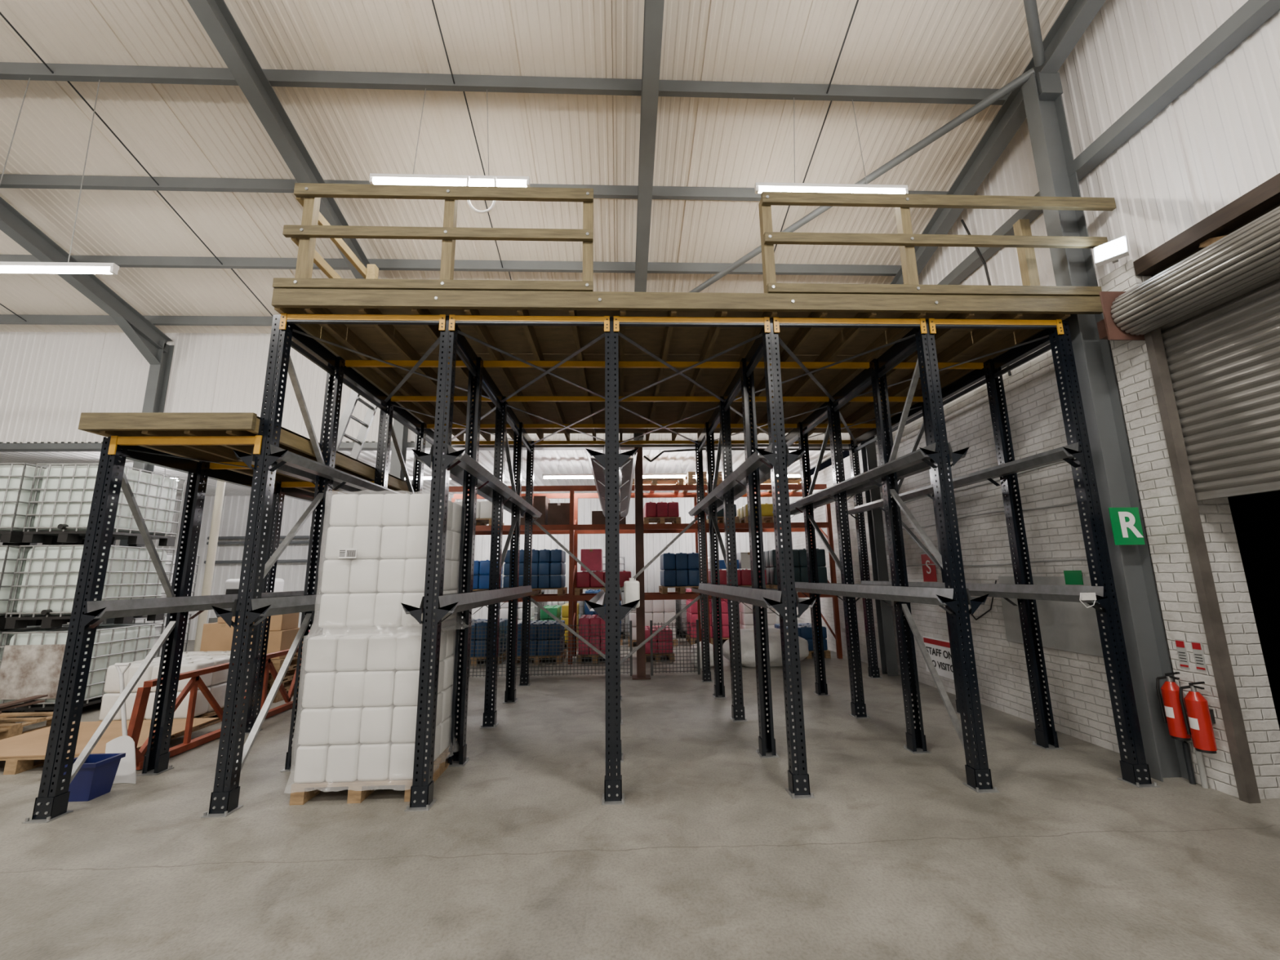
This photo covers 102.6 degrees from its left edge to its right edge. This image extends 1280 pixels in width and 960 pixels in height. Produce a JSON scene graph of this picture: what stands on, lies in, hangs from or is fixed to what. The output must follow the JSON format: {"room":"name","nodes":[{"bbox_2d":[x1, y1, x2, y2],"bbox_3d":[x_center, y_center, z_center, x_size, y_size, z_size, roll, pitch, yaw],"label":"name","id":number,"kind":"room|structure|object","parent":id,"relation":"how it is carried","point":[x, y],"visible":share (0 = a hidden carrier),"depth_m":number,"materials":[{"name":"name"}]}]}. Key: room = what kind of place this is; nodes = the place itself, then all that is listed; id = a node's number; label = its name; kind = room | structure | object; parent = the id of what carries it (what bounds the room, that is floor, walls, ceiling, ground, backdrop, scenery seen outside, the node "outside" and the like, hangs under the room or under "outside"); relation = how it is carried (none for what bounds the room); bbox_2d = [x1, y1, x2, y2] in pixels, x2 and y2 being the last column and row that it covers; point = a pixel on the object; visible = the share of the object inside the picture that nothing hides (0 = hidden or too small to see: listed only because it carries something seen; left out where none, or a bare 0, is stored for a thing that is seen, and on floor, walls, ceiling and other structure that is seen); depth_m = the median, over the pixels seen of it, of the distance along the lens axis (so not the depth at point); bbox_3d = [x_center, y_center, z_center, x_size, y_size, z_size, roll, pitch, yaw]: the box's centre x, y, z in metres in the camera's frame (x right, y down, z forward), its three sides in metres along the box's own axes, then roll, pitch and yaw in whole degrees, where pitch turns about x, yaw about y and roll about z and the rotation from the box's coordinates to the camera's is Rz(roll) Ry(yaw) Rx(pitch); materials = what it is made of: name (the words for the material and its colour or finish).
{"room":"warehouse","nodes":[
{"label":"warehouse","id":0,"kind":"room"},
{"bbox_2d":[204,526,333,625],"bbox_3d":[-8.369,2.953,14.975,8.600,3.200,0.184,0,-10,-2],"label":"wall","id":1,"kind":"structure","parent":0,"point":[281,536],"depth_m":15.06,"materials":[{"name":"grey paint"}]},
{"bbox_2d":[66,491,768,639],"bbox_3d":[-6.299,2.443,15.390,20.776,4.300,0.030,0,-10,-2],"label":"wall","id":2,"kind":"structure","parent":0,"point":[234,514],"depth_m":15.49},
{"bbox_2d":[0,449,844,496],"bbox_3d":[-6.193,-0.165,12.483,20.776,0.030,6.900,0,-10,-2],"label":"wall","id":3,"kind":"structure","parent":0,"point":[546,461],"depth_m":11.58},
{"bbox_2d":[408,475,450,479],"bbox_3d":[-4.471,-0.195,11.082,1.300,0.367,0.060,0,-10,-2],"label":"light","id":4,"kind":"object","parent":3,"relation":"hanging from","point":[425,477],"visible":0.02,"depth_m":11.03,"materials":[{"name":"white plastic"}]},
{"bbox_2d":[542,462,593,479],"bbox_3d":[-1.524,-0.211,11.206,1.200,0.367,0.060,0,-10,-2],"label":"light","id":5,"kind":"object","parent":3,"relation":"hanging from","point":[544,476],"visible":0.75,"depth_m":11.16,"materials":[{"name":"white plastic"}]},
{"bbox_2d":[642,462,693,478],"bbox_3d":[0.624,-0.223,11.295,1.300,0.367,0.060,0,-10,-2],"label":"light","id":6,"kind":"object","parent":3,"relation":"hanging from","point":[654,475],"visible":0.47,"depth_m":11.24,"materials":[{"name":"white plastic"}]},
{"bbox_2d":[777,472,800,477],"bbox_3d":[2.972,-0.237,11.393,1.200,0.367,0.060,0,-10,-2],"label":"light","id":7,"kind":"object","parent":3,"relation":"hanging from","point":[789,474],"visible":0.23,"depth_m":11.36,"materials":[{"name":"white plastic"}]},
{"bbox_2d":[0,331,877,452],"bbox_3d":[-6.009,-1.585,9.130,20.895,2.140,0.220,0,-10,-2],"label":"wall","id":8,"kind":"structure","parent":0,"point":[47,380],"depth_m":8.97,"materials":[{"name":"metal"}]},
{"bbox_2d":[0,0,1068,333],"bbox_3d":[-5.697,-5.749,2.392,21.006,3.669,14.605,0,-10,-2],"label":"ceiling","id":9,"kind":"structure","parent":0,"point":[193,131],"depth_m":6.07,"materials":[{"name":"metal"}]},
{"bbox_2d":[0,631,1279,959],"bbox_3d":[-3.737,2.717,4.670,25.000,0.200,22.000,0,-10,-2],"label":"floor","id":10,"kind":"structure","parent":0,"point":[708,854],"depth_m":3.17,"materials":[{"name":"concrete"}]},
{"bbox_2d":[0,711,53,739],"bbox_3d":[-7.529,2.771,5.625,1.300,0.140,1.100,0,-10,-2],"label":"wooden pallet","id":11,"kind":"object","parent":10,"relation":"on","point":[8,726],"visible":0.64,"depth_m":5.86,"materials":[{"name":"brown wood"}]},
{"bbox_2d":[0,694,48,713],"bbox_3d":[-7.345,2.583,5.596,0.881,0.196,0.986,3,-11,-21],"label":"wooden plank","id":12,"kind":"object","parent":11,"relation":"on","point":[11,704],"visible":1,"depth_m":5.90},
{"bbox_2d":[0,624,69,711],"bbox_3d":[-8.736,2.544,6.921,1.021,1.090,1.211,0,-10,-2],"label":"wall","id":13,"kind":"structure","parent":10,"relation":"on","point":[6,637],"depth_m":6.74,"materials":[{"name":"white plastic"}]},
{"bbox_2d":[0,545,70,628],"bbox_3d":[-8.750,1.462,7.121,1.021,1.090,1.211,0,-10,-2],"label":"container","id":14,"kind":"object","parent":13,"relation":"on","point":[8,553],"visible":0.3,"depth_m":6.73,"materials":[{"name":"white plastic"}]},
{"bbox_2d":[0,462,84,545],"bbox_3d":[-8.765,0.381,7.321,1.021,1.090,1.211,0,-10,-2],"label":"container","id":15,"kind":"object","parent":14,"relation":"on","point":[15,481],"visible":0.38,"depth_m":6.87,"materials":[{"name":"white plastic"}]},
{"bbox_2d":[0,622,164,717],"bbox_3d":[-7.639,2.547,7.016,1.021,1.090,1.211,0,-10,-2],"label":"container","id":16,"kind":"object","parent":10,"relation":"on","point":[31,665],"visible":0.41,"depth_m":6.55,"materials":[{"name":"white plastic"}]},
{"bbox_2d":[4,544,175,628],"bbox_3d":[-7.653,1.465,7.216,1.021,1.090,1.211,0,-10,-2],"label":"container","id":17,"kind":"object","parent":16,"relation":"on","point":[51,574],"visible":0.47,"depth_m":6.74,"materials":[{"name":"white plastic"}]},
{"bbox_2d":[22,463,185,546],"bbox_3d":[-7.668,0.383,7.416,1.021,1.090,1.211,0,-10,-2],"label":"container","id":18,"kind":"object","parent":17,"relation":"on","point":[64,503],"visible":0.62,"depth_m":6.96,"materials":[{"name":"white plastic"}]},
{"bbox_2d":[0,731,184,774],"bbox_3d":[-5.632,2.651,5.114,1.250,0.140,1.100,0,-10,-2],"label":"wooden pallet","id":19,"kind":"object","parent":10,"relation":"on","point":[13,766],"visible":0.16,"depth_m":4.59,"materials":[{"name":"brown wood"}]},
{"bbox_2d":[0,717,217,757],"bbox_3d":[-5.509,2.578,5.158,1.636,0.014,1.199,0,-10,-2],"label":"cardboard sheet","id":20,"kind":"object","parent":19,"relation":"on","point":[32,744],"visible":0.58,"depth_m":5.10,"materials":[{"name":"cardboard"}]},
{"bbox_2d":[63,752,125,801],"bbox_3d":[-4.405,2.376,4.095,0.310,0.280,0.248,0,-10,-2],"label":"tub","id":21,"kind":"object","parent":10,"relation":"on","point":[95,777],"visible":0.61,"depth_m":4.04,"materials":[{"name":"plastic"}]},
{"bbox_2d":[105,662,136,783],"bbox_3d":[-4.491,2.096,4.442,0.502,0.950,0.123,-5,-11,24],"label":"shovel","id":22,"kind":"object","parent":10,"relation":"on","point":[126,770],"visible":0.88,"depth_m":4.40,"materials":[{"name":"plastic"}]},
{"bbox_2d":[100,613,191,657],"bbox_3d":[-9.024,2.945,9.074,1.021,1.090,1.211,0,-10,-2],"label":"container","id":23,"kind":"object","parent":10,"relation":"on","point":[140,619],"visible":0.14,"depth_m":9.10,"materials":[{"name":"white plastic"}]},
{"bbox_2d":[160,553,199,597],"bbox_3d":[-9.038,1.864,9.274,1.021,1.090,1.211,0,-10,-2],"label":"container","id":24,"kind":"object","parent":23,"relation":"on","point":[167,568],"visible":0.06,"depth_m":9.39,"materials":[{"name":"white plastic"}]},
{"bbox_2d":[97,650,259,732],"bbox_3d":[-5.584,2.568,6.352,1.050,0.752,1.200,0,-10,-2],"label":"container","id":25,"kind":"object","parent":10,"relation":"on","point":[215,682],"visible":0.44,"depth_m":5.86,"materials":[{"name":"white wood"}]},
{"bbox_2d":[193,480,225,651],"bbox_3d":[-7.316,1.430,8.732,0.280,3.900,0.280,0,-10,-2],"label":"steel post","id":26,"kind":"object","parent":10,"relation":"on","point":[220,486],"visible":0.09,"depth_m":8.72,"materials":[{"name":"metal"}]},
{"bbox_2d":[127,646,302,769],"bbox_3d":[-4.587,2.444,5.816,0.080,0.755,2.580,0,-10,-2],"label":"frame","id":27,"kind":"object","parent":10,"relation":"on","point":[142,696],"visible":0.47,"depth_m":5.21,"materials":[{"name":"metal"}]},
{"bbox_2d":[208,573,284,623],"bbox_3d":[-7.985,2.790,10.539,1.000,1.900,0.900,0,-10,-2],"label":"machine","id":28,"kind":"object","parent":10,"relation":"on","point":[231,585],"visible":0.18,"depth_m":10.31,"materials":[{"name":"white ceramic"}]},
{"bbox_2d":[258,651,306,702],"bbox_3d":[-5.659,2.894,7.587,1.200,0.563,0.950,0,-10,-2],"label":"pallet stack","id":29,"kind":"object","parent":10,"relation":"on","point":[277,663],"visible":0.17,"depth_m":7.35,"materials":[{"name":"brown wood"}]},
{"bbox_2d":[200,612,303,659],"bbox_3d":[-5.663,2.178,7.592,1.100,0.832,0.604,0,-10,-2],"label":"cardboard boxes","id":30,"kind":"object","parent":29,"relation":"on","point":[283,628],"visible":0.34,"depth_m":7.29,"materials":[{"name":"brown cardboard"}]},
{"bbox_2d":[288,493,468,805],"bbox_3d":[-2.183,1.364,4.648,1.240,2.412,1.360,0,-10,-2],"label":"containers","id":31,"kind":"object","parent":10,"relation":"on","point":[357,726],"visible":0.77,"depth_m":4.14,"materials":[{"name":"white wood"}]},
{"bbox_2d":[461,618,507,665],"bbox_3d":[-3.222,3.253,10.393,0.960,0.812,0.940,0,-10,-2],"label":"wooden pallet","id":32,"kind":"object","parent":10,"relation":"on","point":[503,622],"visible":0.4,"depth_m":10.01,"materials":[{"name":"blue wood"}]},
{"bbox_2d":[494,601,534,648],"bbox_3d":[-3.111,3.446,12.550,0.960,1.212,0.940,0,-10,-2],"label":"wooden pallet","id":33,"kind":"object","parent":10,"relation":"on","point":[504,609],"visible":0.16,"depth_m":12.17,"materials":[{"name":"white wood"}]},
{"bbox_2d":[533,601,544,620],"bbox_3d":[-3.221,3.785,14.040,1.021,1.090,1.211,0,-10,-2],"label":"container","id":34,"kind":"object","parent":10,"relation":"on","point":[537,610],"visible":0.05,"depth_m":13.63,"materials":[{"name":"white plastic"}]},
{"bbox_2d":[516,620,566,664],"bbox_3d":[-2.022,3.271,10.438,0.960,0.762,0.940,0,-10,-2],"label":"wooden pallet","id":35,"kind":"object","parent":10,"relation":"on","point":[545,624],"visible":0.64,"depth_m":10.03,"materials":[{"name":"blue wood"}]},
{"bbox_2d":[540,604,560,621],"bbox_3d":[-2.152,3.527,12.370,0.460,0.962,0.940,0,-10,-2],"label":"wooden pallet","id":36,"kind":"object","parent":10,"relation":"on","point":[555,610],"visible":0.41,"depth_m":12.01,"materials":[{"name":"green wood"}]},
{"bbox_2d":[545,600,585,626],"bbox_3d":[-2.022,3.778,14.090,1.021,1.090,1.211,0,-10,-2],"label":"container","id":37,"kind":"object","parent":10,"relation":"on","point":[581,603],"visible":0.03,"depth_m":13.64,"materials":[{"name":"white plastic"}]},
{"bbox_2d":[561,603,579,649],"bbox_3d":[-1.677,3.500,12.395,0.410,1.012,0.940,0,-10,-2],"label":"wooden pallet","id":38,"kind":"object","parent":10,"relation":"on","point":[564,607],"visible":0.37,"depth_m":12.01,"materials":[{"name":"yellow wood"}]},
{"bbox_2d":[468,619,700,677],"bbox_3d":[-1.052,2.866,8.700,4.140,0.900,0.040,0,-10,-2],"label":"barrier","id":39,"kind":"object","parent":10,"relation":"on","point":[697,637],"visible":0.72,"depth_m":8.71,"materials":[{"name":"metal"}]},
{"bbox_2d":[22,313,1159,823],"bbox_3d":[-0.284,0.879,6.349,8.415,3.935,4.455,0,-10,-2],"label":"drive-in racking","id":40,"kind":"object","parent":10,"relation":"on","point":[446,463],"visible":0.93,"depth_m":4.77,"materials":[{"name":"paint"}]},
{"bbox_2d":[78,412,417,496],"bbox_3d":[-3.872,-0.145,5.846,1.340,0.160,3.520,0,-10,-2],"label":"platform","id":41,"kind":"object","parent":40,"relation":"attached to","point":[107,424],"visible":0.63,"depth_m":4.29,"materials":[{"name":"wood"}]},
{"bbox_2d":[333,389,377,459],"bbox_3d":[-3.440,-0.839,6.307,0.457,1.344,0.495,0,-10,-2],"label":"ladder","id":42,"kind":"object","parent":41,"relation":"on","point":[353,397],"visible":0.5,"depth_m":6.28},
{"bbox_2d":[623,577,639,608],"bbox_3d":[-0.070,0.955,4.351,0.130,0.245,0.160,0,-10,-2],"label":"jerrycan","id":43,"kind":"object","parent":40,"relation":"on","point":[631,588],"visible":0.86,"depth_m":4.28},
{"bbox_2d":[271,288,1102,440],"bbox_3d":[0.451,-1.160,6.694,7.320,0.170,4.488,0,-10,-2],"label":"deck","id":44,"kind":"object","parent":40,"relation":"on","point":[383,342],"visible":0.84,"depth_m":5.33,"materials":[{"name":"wood"}]},
{"bbox_2d":[272,182,593,291],"bbox_3d":[-1.797,-2.027,5.148,2.710,1.028,1.342,0,-10,-2],"label":"guard rail","id":45,"kind":"object","parent":44,"relation":"on","point":[308,195],"visible":0.88,"depth_m":4.53,"materials":[{"name":"wood"}]},
{"bbox_2d":[758,191,1115,296],"bbox_3d":[2.802,-2.135,4.841,3.365,1.008,0.332,0,-10,-2],"label":"guard rail","id":46,"kind":"object","parent":44,"relation":"on","point":[1023,240],"visible":0.92,"depth_m":4.71,"materials":[{"name":"wood"}]},
{"bbox_2d":[1080,592,1096,608],"bbox_3d":[3.698,0.993,4.237,0.145,0.124,0.013,0,-10,-2],"label":"face mask","id":47,"kind":"object","parent":40,"relation":"attached to","point":[1083,596],"visible":1,"depth_m":4.24,"materials":[{"name":"white plastic"}]},
{"bbox_2d":[576,614,605,663],"bbox_3d":[-0.899,3.215,10.495,0.710,0.862,0.940,0,-10,-2],"label":"wooden pallet","id":48,"kind":"object","parent":10,"relation":"on","point":[588,620],"visible":0.59,"depth_m":10.08,"materials":[{"name":"brown wood"}]},
{"bbox_2d":[584,589,622,644],"bbox_3d":[-0.929,3.457,13.044,0.960,1.312,0.940,0,-10,-2],"label":"wooden pallet","id":49,"kind":"object","parent":10,"relation":"on","point":[587,611],"visible":0.19,"depth_m":12.63,"materials":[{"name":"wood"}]},
{"bbox_2d":[621,600,625,639],"bbox_3d":[-0.923,3.772,14.136,1.021,1.090,1.211,0,-10,-2],"label":"container","id":50,"kind":"object","parent":10,"relation":"on","point":[622,620],"visible":0.09,"depth_m":13.60,"materials":[{"name":"plastic"}]},
{"bbox_2d":[586,556,624,591],"bbox_3d":[-0.937,2.690,14.336,1.021,1.090,1.211,0,-10,-2],"label":"container","id":51,"kind":"object","parent":50,"relation":"on","point":[621,560],"visible":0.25,"depth_m":13.88,"materials":[{"name":"white plastic"}]},
{"bbox_2d":[0,0,1279,782],"bbox_3d":[-5.767,-2.697,1.808,20.745,9.461,14.592,0,-10,-2],"label":"frame","id":52,"kind":"object","parent":10,"relation":"on","point":[1035,95],"visible":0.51,"depth_m":5.55,"materials":[{"name":"paint"}]},
{"bbox_2d":[0,77,119,275],"bbox_3d":[-6.018,-3.109,5.178,1.750,2.234,0.060,0,-10,-2],"label":"light","id":53,"kind":"object","parent":52,"relation":"hanging from","point":[68,267],"visible":1,"depth_m":4.98,"materials":[{"name":"white plastic"}]},
{"bbox_2d":[368,88,530,186],"bbox_3d":[-1.978,-3.648,5.442,1.630,1.184,0.060,0,-10,-2],"label":"light","id":54,"kind":"object","parent":52,"relation":"hanging from","point":[413,179],"visible":0.94,"depth_m":5.32,"materials":[{"name":"white plastic"}]},
{"bbox_2d":[466,175,496,213],"bbox_3d":[-1.623,-2.913,5.239,0.310,0.419,0.024,0,-10,-2],"label":"loop","id":55,"kind":"object","parent":54,"relation":"hanging from","point":[491,206],"visible":0.82,"depth_m":5.21,"materials":[{"name":"white plastic"}]},
{"bbox_2d":[754,97,908,194],"bbox_3d":[2.048,-3.661,5.608,1.650,1.204,0.060,0,-10,-2],"label":"light","id":56,"kind":"object","parent":52,"relation":"hanging from","point":[759,187],"visible":0.94,"depth_m":5.49,"materials":[{"name":"white plastic"}]},
{"bbox_2d":[631,447,650,679],"bbox_3d":[-0.005,1.353,8.840,0.300,3.900,0.300,0,-10,-2],"label":"steel column","id":57,"kind":"structure","parent":10,"relation":"on","point":[638,481],"depth_m":8.76,"materials":[{"name":"metal"}]},
{"bbox_2d":[448,484,842,664],"bbox_3d":[-0.092,1.918,10.768,8.080,3.490,1.080,0,-10,-2],"label":"pallet racking","id":58,"kind":"object","parent":10,"relation":"on","point":[574,528],"visible":0.38,"depth_m":10.51,"materials":[{"name":"paint"}]},
{"bbox_2d":[453,500,504,525],"bbox_3d":[-3.405,0.750,10.849,0.860,0.520,0.940,0,-10,-2],"label":"wooden pallet","id":59,"kind":"object","parent":58,"relation":"on","point":[484,508],"visible":0.38,"depth_m":10.44,"materials":[{"name":"brown wood"}]},
{"bbox_2d":[472,560,502,591],"bbox_3d":[-3.363,2.028,10.614,0.910,0.720,0.940,0,-10,-2],"label":"wooden pallet","id":60,"kind":"object","parent":58,"relation":"on","point":[481,568],"visible":0.37,"depth_m":10.21,"materials":[{"name":"brown wood"}]},
{"bbox_2d":[502,548,567,595],"bbox_3d":[-2.165,1.923,10.682,1.210,0.920,0.940,0,-10,-2],"label":"wooden pallet","id":61,"kind":"object","parent":58,"relation":"on","point":[548,566],"visible":0.7,"depth_m":10.26,"materials":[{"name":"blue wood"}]},
{"bbox_2d":[520,495,626,524],"bbox_3d":[-1.405,0.685,10.892,2.200,0.610,0.704,0,-10,-2],"label":"cartons","id":62,"kind":"object","parent":58,"relation":"on","point":[553,513],"visible":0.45,"depth_m":10.54,"materials":[{"name":"cardboard"}]},
{"bbox_2d":[574,570,631,595],"bbox_3d":[-0.739,2.136,10.701,1.160,0.470,0.940,0,-10,-2],"label":"wooden pallet","id":63,"kind":"object","parent":58,"relation":"on","point":[584,580],"visible":0.52,"depth_m":10.26,"materials":[{"name":"brown wood"}]},
{"bbox_2d":[580,548,602,570],"bbox_3d":[-1.002,1.677,10.724,0.420,0.432,0.704,0,-10,-2],"label":"cartons","id":64,"kind":"object","parent":63,"relation":"on","point":[592,558],"visible":1,"depth_m":10.38,"materials":[{"name":"red cardboard"}]},
{"bbox_2d":[643,501,680,524],"bbox_3d":[0.442,0.753,11.005,0.760,0.470,0.940,0,-10,-2],"label":"wooden pallet","id":65,"kind":"object","parent":58,"relation":"on","point":[660,513],"visible":0.97,"depth_m":10.58,"materials":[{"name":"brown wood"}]},
{"bbox_2d":[658,552,699,594],"bbox_3d":[0.833,1.955,10.798,0.810,0.820,0.940,0,-10,-2],"label":"wooden pallet","id":66,"kind":"object","parent":58,"relation":"on","point":[680,571],"visible":0.97,"depth_m":10.37,"materials":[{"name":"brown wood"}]},
{"bbox_2d":[632,471,811,493],"bbox_3d":[1.631,0.052,11.183,3.900,0.281,1.000,0,-10,-2],"label":"pallets","id":67,"kind":"object","parent":58,"relation":"on","point":[688,480],"visible":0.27,"depth_m":10.90,"materials":[{"name":"brown wood"}]},
{"bbox_2d":[706,503,738,523],"bbox_3d":[1.741,0.770,11.055,0.560,0.420,0.940,0,-10,-2],"label":"wooden pallet","id":68,"kind":"object","parent":58,"relation":"on","point":[720,513],"visible":0.27,"depth_m":10.62,"materials":[{"name":"brown wood"}]},
{"bbox_2d":[708,568,768,588],"bbox_3d":[2.034,2.121,10.816,1.110,0.470,0.940,0,-10,-2],"label":"wooden pallet","id":69,"kind":"object","parent":58,"relation":"on","point":[744,575],"visible":0.36,"depth_m":10.39,"materials":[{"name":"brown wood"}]},
{"bbox_2d":[715,551,750,568],"bbox_3d":[2.006,1.710,10.841,0.800,0.332,0.704,0,-10,-2],"label":"cartons","id":70,"kind":"object","parent":69,"relation":"on","point":[743,558],"visible":0.59,"depth_m":10.50,"materials":[{"name":"white cardboard"}]},
{"bbox_2d":[736,502,773,523],"bbox_3d":[2.490,0.766,11.086,0.660,0.420,0.940,0,-10,-2],"label":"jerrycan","id":71,"kind":"object","parent":58,"relation":"on","point":[766,508],"visible":0.42,"depth_m":10.68,"materials":[{"name":"yellow plastic"}]},
{"bbox_2d":[764,548,827,589],"bbox_3d":[3.255,1.917,10.904,1.160,0.870,0.940,0,-10,-2],"label":"wooden pallet","id":72,"kind":"object","parent":58,"relation":"on","point":[800,562],"visible":0.41,"depth_m":10.50,"materials":[{"name":"brown wood"}]},
{"bbox_2d":[627,600,677,647],"bbox_3d":[0.287,3.476,12.683,1.160,1.112,0.940,0,-10,-2],"label":"wooden pallet","id":73,"kind":"object","parent":10,"relation":"on","point":[660,611],"visible":0.34,"depth_m":12.28,"materials":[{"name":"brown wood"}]},
{"bbox_2d":[644,625,675,662],"bbox_3d":[0.326,3.331,10.523,0.660,0.612,0.940,0,-10,-2],"label":"wooden pallet","id":74,"kind":"object","parent":10,"relation":"on","point":[647,646],"visible":0.51,"depth_m":10.09,"materials":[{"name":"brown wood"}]},
{"bbox_2d":[675,599,687,637],"bbox_3d":[1.575,3.758,14.241,1.021,1.090,1.211,0,-10,-2],"label":"container","id":75,"kind":"object","parent":10,"relation":"on","point":[681,604],"visible":0.22,"depth_m":13.78,"materials":[{"name":"plastic"}]},
{"bbox_2d":[688,641,713,668],"bbox_3d":[1.179,3.214,9.461,0.548,0.434,0.565,0,-10,-2],"label":"bag","id":76,"kind":"object","parent":10,"relation":"on","point":[711,646],"visible":0.44,"depth_m":9.27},
{"bbox_2d":[685,588,728,644],"bbox_3d":[1.726,3.406,12.958,1.060,1.312,0.940,0,-10,-2],"label":"wooden pallet","id":77,"kind":"object","parent":10,"relation":"on","point":[691,611],"visible":0.3,"depth_m":12.53,"materials":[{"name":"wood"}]},
{"bbox_2d":[738,601,776,629],"bbox_3d":[2.927,3.547,12.981,0.860,1.012,0.940,0,-10,-2],"label":"wooden pallet","id":78,"kind":"object","parent":10,"relation":"on","point":[746,618],"visible":0.2,"depth_m":12.57,"materials":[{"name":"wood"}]},
{"bbox_2d":[722,626,808,667],"bbox_3d":[2.321,3.095,9.526,1.551,0.662,0.803,0,-10,-2],"label":"tank","id":79,"kind":"object","parent":10,"relation":"on","point":[747,636],"visible":0.44,"depth_m":9.24,"materials":[{"name":"plastic"}]},
{"bbox_2d":[774,622,831,658],"bbox_3d":[3.324,3.314,10.648,0.860,0.612,0.940,0,-10,-2],"label":"wooden pallet","id":80,"kind":"object","parent":10,"relation":"on","point":[805,631],"visible":0.28,"depth_m":10.24,"materials":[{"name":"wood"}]},
{"bbox_2d":[1182,742,1208,788],"bbox_3d":[4.359,2.237,4.029,0.036,0.300,0.116,1,-11,-9],"label":"conduit pipes","id":81,"kind":"object","parent":10,"relation":"on","point":[1201,766],"visible":0.94,"depth_m":4.03,"materials":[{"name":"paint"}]},
{"bbox_2d":[764,0,1279,799],"bbox_3d":[4.491,-2.192,5.914,0.400,9.690,22.000,0,-10,-2],"label":"wall","id":82,"kind":"structure","parent":0,"point":[1217,141],"depth_m":4.78,"materials":[{"name":"brick"}]},
{"bbox_2d":[920,553,937,582],"bbox_3d":[4.276,1.300,7.599,0.011,0.400,0.320,0,-10,-2],"label":"wall sign","id":83,"kind":"object","parent":82,"relation":"attached to","point":[929,571],"visible":1,"depth_m":7.60,"materials":[{"name":"red plastic"}]},
{"bbox_2d":[922,635,964,679],"bbox_3d":[4.296,2.526,7.271,0.011,0.510,0.900,0,-10,-2],"label":"sign","id":84,"kind":"object","parent":82,"relation":"attached to","point":[939,651],"visible":0.56,"depth_m":7.32,"materials":[{"name":"white plastic"}]},
{"bbox_2d":[892,457,1093,620],"bbox_3d":[4.312,0.931,6.651,0.024,1.735,4.001,0,-10,-2],"label":"cables","id":85,"kind":"object","parent":82,"relation":"attached to","point":[1037,468],"visible":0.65,"depth_m":6.21,"materials":[{"name":"black rubber"}]},
{"bbox_2d":[998,576,1103,657],"bbox_3d":[4.366,1.419,5.520,0.016,0.750,1.250,0,-10,-2],"label":"board","id":86,"kind":"object","parent":82,"relation":"attached to","point":[1068,626],"visible":0.64,"depth_m":5.33,"materials":[{"name":"metal"}]},
{"bbox_2d":[1063,570,1083,584],"bbox_3d":[4.365,0.982,5.168,0.006,0.140,0.200,0,-10,-2],"label":"sign","id":87,"kind":"object","parent":86,"relation":"attached to","point":[1071,577],"visible":1,"depth_m":5.16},
{"bbox_2d":[1093,235,1129,266],"bbox_3d":[4.250,-2.045,4.618,0.194,0.205,0.220,7,-13,-36],"label":"floodlight","id":88,"kind":"object","parent":82,"relation":"attached to","point":[1116,249],"visible":1,"depth_m":4.57,"materials":[{"name":"white plastic"}]},
{"bbox_2d":[1108,507,1145,545],"bbox_3d":[4.169,0.395,4.394,0.260,0.320,0.011,0,-10,-2],"label":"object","id":89,"kind":"object","parent":82,"relation":"attached to","point":[1126,528],"visible":1,"depth_m":4.39,"materials":[{"name":"green plastic"}]},
{"bbox_2d":[1155,671,1191,740],"bbox_3d":[4.296,1.796,4.108,0.172,0.517,0.142,-6,-12,26],"label":"fire extinguisher","id":90,"kind":"object","parent":82,"relation":"attached to","point":[1175,720],"visible":0.94,"depth_m":4.09,"materials":[{"name":"red metal"}]},
{"bbox_2d":[1174,639,1190,668],"bbox_3d":[4.380,1.403,4.144,0.007,0.220,0.070,0,-10,-2],"label":"notice","id":91,"kind":"object","parent":82,"relation":"attached to","point":[1180,644],"visible":1,"depth_m":4.14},
{"bbox_2d":[1097,205,1279,803],"bbox_3d":[4.321,0.062,2.578,0.436,4.050,3.520,0,-10,-2],"label":"guide","id":92,"kind":"object","parent":82,"relation":"attached to","point":[1234,726],"depth_m":3.93,"materials":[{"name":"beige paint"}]},
{"bbox_2d":[1178,681,1217,753],"bbox_3d":[4.303,1.804,3.934,0.172,0.517,0.142,-6,-12,26],"label":"fire extinguisher","id":93,"kind":"object","parent":82,"relation":"attached to","point":[1201,718],"visible":1,"depth_m":3.91,"materials":[{"name":"red metal"}]},
{"bbox_2d":[1191,640,1207,671],"bbox_3d":[4.384,1.381,4.026,0.007,0.220,0.070,0,-10,-2],"label":"notice","id":94,"kind":"object","parent":82,"relation":"attached to","point":[1197,646],"visible":1,"depth_m":4.02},
{"bbox_2d":[1133,173,1279,277],"bbox_3d":[4.540,-2.075,2.835,0.240,0.340,3.390,0,-10,-2],"label":"lintel","id":95,"kind":"object","parent":82,"relation":"attached to","point":[1264,197],"visible":0.54,"depth_m":3.94,"materials":[{"name":"brown metal"}]},
{"bbox_2d":[1160,272,1279,501],"bbox_3d":[4.527,-0.912,2.701,0.050,1.605,3.250,0,-10,-2],"label":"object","id":96,"kind":"object","parent":82,"relation":"hanging from","point":[1223,356],"visible":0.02,"depth_m":3.88,"materials":[{"name":"metal"}]},
{"label":"outside","id":97,"kind":"structure","parent":0,"visible":0},
{"bbox_2d":[1227,490,1279,716],"bbox_3d":[7.493,-1.212,1.274,0.200,6.000,13.000,0,-10,-2],"label":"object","id":98,"kind":"structure","parent":97,"point":[1255,517],"depth_m":5.93,"materials":[{"name":"black"}]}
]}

